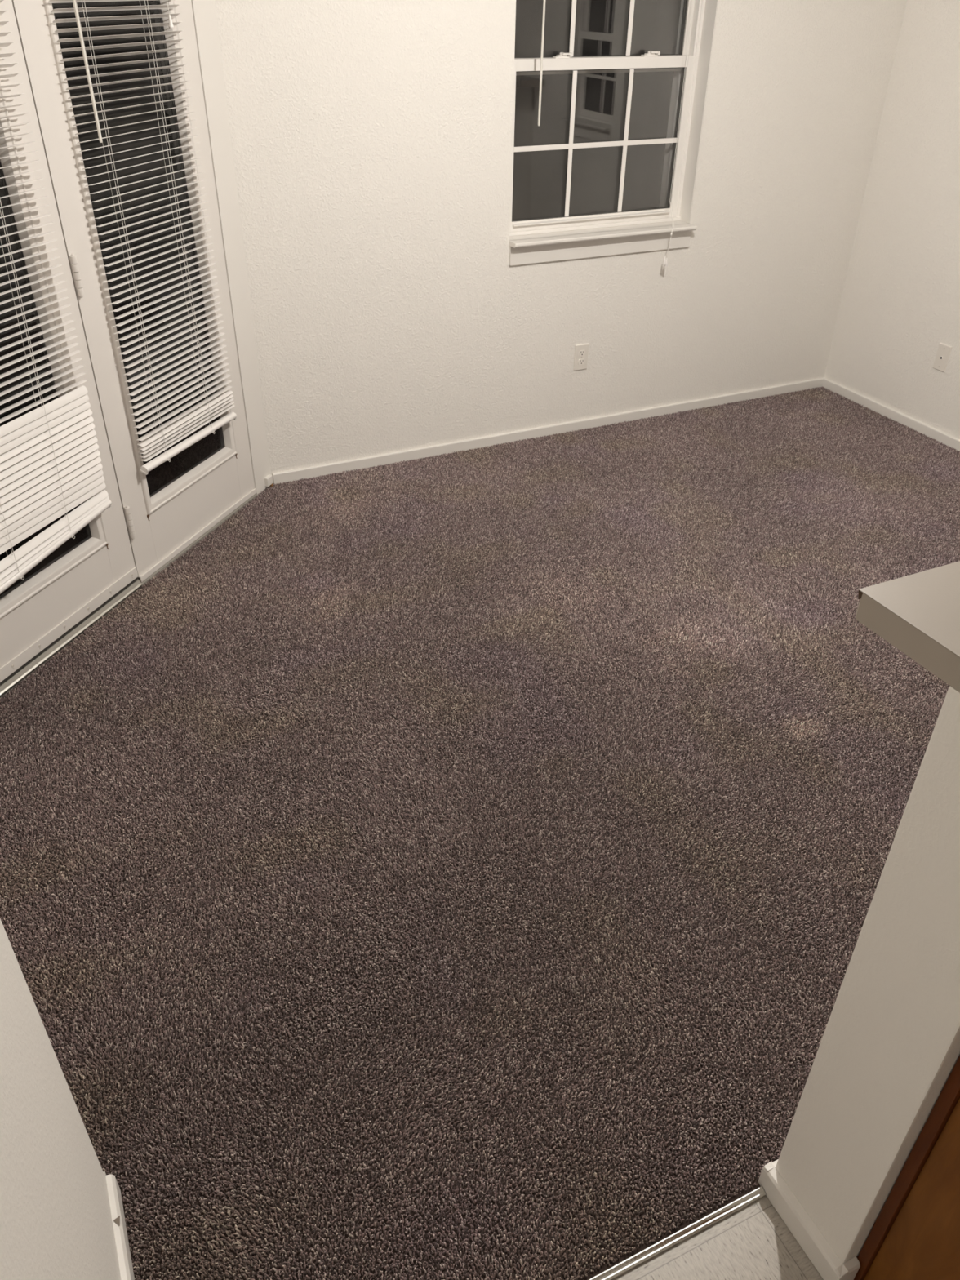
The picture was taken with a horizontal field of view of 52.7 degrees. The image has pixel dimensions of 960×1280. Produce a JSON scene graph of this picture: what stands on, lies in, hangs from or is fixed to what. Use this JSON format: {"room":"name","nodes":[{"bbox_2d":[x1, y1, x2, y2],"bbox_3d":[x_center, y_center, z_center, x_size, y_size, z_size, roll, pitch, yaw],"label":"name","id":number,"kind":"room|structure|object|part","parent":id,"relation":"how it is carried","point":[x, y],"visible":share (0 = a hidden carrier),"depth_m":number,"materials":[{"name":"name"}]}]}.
{"room":"empty living room","nodes":[
{"label":"empty living room","id":0,"kind":"room"},
{"bbox_2d":[0,919,120,1279],"bbox_3d":[-0.161,0.786,-0.202,0.400,2.450,3.023,-14,37,-21],"label":"wall","id":1,"kind":"structure","parent":0,"point":[56,1224],"depth_m":1.18,"materials":[{"name":"white paint"}]},
{"bbox_2d":[102,1171,134,1279],"bbox_3d":[-0.122,1.717,0.547,0.254,0.066,2.937,-14,37,-21],"label":"baseboard","id":2,"kind":"structure","parent":1,"relation":"attached to","point":[123,1252],"depth_m":1.59,"materials":[{"name":"white paint"}]},
{"bbox_2d":[191,0,255,488],"bbox_3d":[-1.220,-1.192,2.645,0.131,2.450,1.776,12,36,16],"label":"wall","id":3,"kind":"structure","parent":0,"point":[191,0],"depth_m":3.32,"materials":[{"name":"white paint"}]},
{"bbox_2d":[0,0,137,684],"bbox_3d":[-1.306,-0.841,2.455,0.061,2.006,0.754,12,36,16],"label":"door","id":4,"kind":"structure","parent":3,"relation":"in","point":[89,570],"depth_m":2.77,"materials":[{"name":"white paint"}]},
{"bbox_3d":[-1.312,-0.880,2.431,0.015,1.673,0.504,12,36,16],"label":"glass pane","id":5,"kind":"part","parent":4,"relation":"part of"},
{"bbox_3d":[-1.292,-0.875,2.425,0.030,1.713,0.544,12,36,16],"label":"glazing moulding","id":6,"kind":"part","parent":4,"relation":"part of","materials":[{"name":"white paint"}]},
{"bbox_2d":[0,0,111,594],"bbox_3d":[-1.245,-0.953,2.392,0.040,1.713,0.577,13,36,16],"label":"door blind","id":7,"kind":"object","parent":4,"relation":"attached to","point":[50,460],"visible":1,"depth_m":2.72,"materials":[{"name":"white plastic"}]},
{"bbox_3d":[-1.294,-0.885,2.285,0.028,1.653,0.047,12,36,16],"label":"ladder cord","id":8,"kind":"part","parent":7,"relation":"part of","materials":[{"name":"white fabric"}]},
{"bbox_3d":[-1.209,-1.021,2.467,0.028,1.633,0.089,12,36,16],"label":"ladder cord","id":9,"kind":"part","parent":7,"relation":"part of","materials":[{"name":"white fabric"}]},
{"bbox_3d":[-1.259,-0.272,2.840,0.028,0.072,0.538,12,36,16],"label":"rail","id":10,"kind":"part","parent":7,"relation":"part of","materials":[{"name":"white plastic"}]},
{"bbox_2d":[0,493,257,697],"bbox_3d":[-1.198,-1.037,2.763,0.109,2.058,1.516,12,36,16],"label":"trim","id":11,"kind":"structure","parent":3,"relation":"attached to","point":[8,685],"depth_m":3.11,"materials":[{"name":"grey"}]},
{"bbox_2d":[11,0,256,582],"bbox_3d":[-1.039,-1.232,3.045,0.069,2.023,0.757,13,36,16],"label":"door","id":12,"kind":"structure","parent":3,"relation":"in","point":[167,508],"depth_m":3.01,"materials":[{"name":"white paint"}]},
{"bbox_3d":[-1.047,-1.283,3.021,0.015,1.673,0.512,12,36,16],"label":"glass pane","id":13,"kind":"part","parent":12,"relation":"part of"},
{"bbox_2d":[48,0,236,475],"bbox_3d":[-0.987,-1.357,2.923,0.058,1.645,0.549,12,36,16],"label":"door blind","id":14,"kind":"object","parent":12,"relation":"attached to","point":[166,435],"visible":1,"depth_m":3.06,"materials":[{"name":"white plastic"}]},
{"bbox_3d":[-1.050,-1.278,2.807,0.028,1.591,0.008,12,36,16],"label":"ladder cord","id":15,"kind":"part","parent":14,"relation":"part of","materials":[{"name":"white fabric"}]},
{"bbox_3d":[-0.958,-1.418,3.014,0.028,1.594,0.009,12,36,16],"label":"ladder cord","id":16,"kind":"part","parent":14,"relation":"part of","materials":[{"name":"white fabric"}]},
{"bbox_3d":[-1.006,-0.696,3.376,0.028,0.030,0.535,12,36,16],"label":"rail","id":17,"kind":"part","parent":14,"relation":"part of","materials":[{"name":"white plastic"}]},
{"bbox_2d":[191,0,273,494],"bbox_3d":[-1.141,-1.068,2.734,0.022,2.143,1.722,12,36,16],"label":"trim","id":18,"kind":"structure","parent":3,"relation":"attached to","point":[205,16],"depth_m":3.39,"materials":[{"name":"white paint"}]},
{"bbox_2d":[214,0,906,481],"bbox_3d":[0.407,-2.021,3.884,3.248,2.450,0.160,-14,37,-21],"label":"wall","id":19,"kind":"structure","parent":0,"point":[371,140],"depth_m":3.96,"materials":[{"name":"white paint"}]},
{"bbox_2d":[271,377,823,484],"bbox_3d":[0.462,-0.999,4.513,2.907,0.052,0.012,-14,37,-21],"label":"baseboard","id":20,"kind":"structure","parent":19,"relation":"attached to","point":[307,473],"depth_m":4.42,"materials":[{"name":"white paint"}]},
{"bbox_2d":[573,343,588,370],"bbox_3d":[0.453,-1.262,4.326,0.070,0.115,0.009,-14,37,-21],"label":"wall outlet","id":21,"kind":"object","parent":19,"relation":"attached to","point":[581,351],"visible":1,"depth_m":4.32,"materials":[{"name":"white plastic"}]},
{"bbox_2d":[577,359,584,364],"bbox_3d":[0.454,-1.245,4.335,0.034,0.025,0.003,-14,37,-21],"label":"receptacle","id":22,"kind":"object","parent":21,"relation":"attached to","point":[580,362],"depth_m":4.33,"materials":[{"name":"grey plastic"}]},
{"bbox_2d":[578,350,585,355],"bbox_3d":[0.454,-1.277,4.313,0.034,0.025,0.003,-14,37,-21],"label":"receptacle","id":23,"kind":"object","parent":21,"relation":"attached to","point":[581,353],"depth_m":4.31,"materials":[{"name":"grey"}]},
{"bbox_2d":[508,0,718,265],"bbox_3d":[0.494,-2.199,3.794,0.882,1.292,0.249,-14,37,-21],"label":"window","id":24,"kind":"structure","parent":19,"relation":"in","point":[566,237],"depth_m":3.99,"materials":[{"name":"white plastic"}]},
{"bbox_3d":[0.478,-2.016,3.952,0.838,0.622,0.028,-14,37,-21],"label":"sash frame","id":25,"kind":"part","parent":24,"relation":"part of","materials":[{"name":"white plastic"}]},
{"bbox_3d":[0.469,-2.498,3.662,0.838,0.614,0.028,-14,37,-21],"label":"sash frame","id":26,"kind":"part","parent":24,"relation":"part of","materials":[{"name":"white plastic"}]},
{"bbox_2d":[537,0,695,266],"bbox_3d":[0.528,-2.131,3.752,0.864,1.347,0.116,-14,37,-21],"label":"window blind","id":27,"kind":"object","parent":24,"relation":"attached to","point":[665,260],"visible":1,"depth_m":3.70,"materials":[{"name":"white plastic"}]},
{"bbox_3d":[0.822,-2.200,3.852,0.027,1.288,0.095,3,35,3],"label":"lift cord","id":28,"kind":"part","parent":27,"relation":"part of","materials":[{"name":"white fabric"}]},
{"bbox_3d":[0.466,-2.267,3.821,0.880,1.212,0.115,-14,37,-21],"label":"frame","id":29,"kind":"part","parent":24,"relation":"part of","materials":[{"name":"white plastic"}]},
{"bbox_2d":[613,1195,823,1279],"bbox_3d":[0.498,0.800,2.058,6.000,0.120,6.200,-14,37,-21],"label":"floor","id":30,"kind":"structure","parent":0,"point":[753,1242],"depth_m":1.62,"materials":[{"name":"tile"}]},
{"bbox_2d":[0,386,959,1279],"bbox_3d":[0.562,-0.030,3.153,4.172,0.005,3.119,-14,37,-21],"label":"carpet","id":31,"kind":"object","parent":30,"relation":"on","point":[468,864],"visible":0.81,"depth_m":2.39,"materials":[{"name":"brown carpet"}]},
{"bbox_2d":[588,1186,765,1279],"bbox_3d":[0.037,1.085,1.517,1.018,0.011,0.014,-14,37,-21],"label":"strip","id":32,"kind":"object","parent":30,"relation":"on","point":[719,1215],"visible":1,"depth_m":1.63,"materials":[{"name":"silver metal"}]},
{"bbox_2d":[853,1056,959,1279],"bbox_3d":[1.160,0.727,1.267,0.909,0.915,0.632,-14,37,-21],"label":"base cabinet","id":33,"kind":"object","parent":30,"relation":"on","point":[915,1235],"visible":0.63,"depth_m":1.39,"materials":[{"name":"brown laminate"}]},
{"bbox_2d":[775,685,959,1263],"bbox_3d":[1.855,0.217,1.851,2.878,1.110,0.168,-14,37,-21],"label":"wall","id":34,"kind":"structure","parent":0,"point":[889,1047],"depth_m":1.31,"materials":[{"name":"white paint"}]},
{"bbox_2d":[757,1159,860,1279],"bbox_3d":[1.835,0.652,2.142,2.881,0.061,0.193,-14,37,-21],"label":"baseboard","id":35,"kind":"structure","parent":34,"relation":"attached to","point":[811,1239],"depth_m":1.61,"materials":[{"name":"white paint"}]},
{"bbox_2d":[855,560,959,692],"bbox_3d":[1.832,-0.291,1.574,2.876,0.040,0.339,-14,37,-21],"label":"countertop","id":36,"kind":"structure","parent":34,"relation":"on","point":[918,614],"depth_m":1.14,"materials":[{"name":"beige laminate"}]},
{"bbox_2d":[824,0,959,439],"bbox_3d":[3.082,-0.877,2.284,0.160,2.450,5.675,-14,37,-21],"label":"wall","id":37,"kind":"structure","parent":0,"point":[900,298],"depth_m":4.35,"materials":[{"name":"white paint"}]},
{"bbox_2d":[822,377,959,450],"bbox_3d":[2.442,-0.536,3.887,0.012,0.052,3.104,-14,37,-21],"label":"baseboard","id":38,"kind":"structure","parent":37,"relation":"attached to","point":[947,439],"depth_m":4.66,"materials":[{"name":"white paint"}]},
{"bbox_2d":[933,342,951,372],"bbox_3d":[2.074,-1.268,4.349,0.008,0.115,0.070,-14,37,-21],"label":"cable plate","id":39,"kind":"object","parent":37,"relation":"attached to","point":[944,351],"visible":1,"depth_m":4.34,"materials":[{"name":"white plastic"}]}
]}

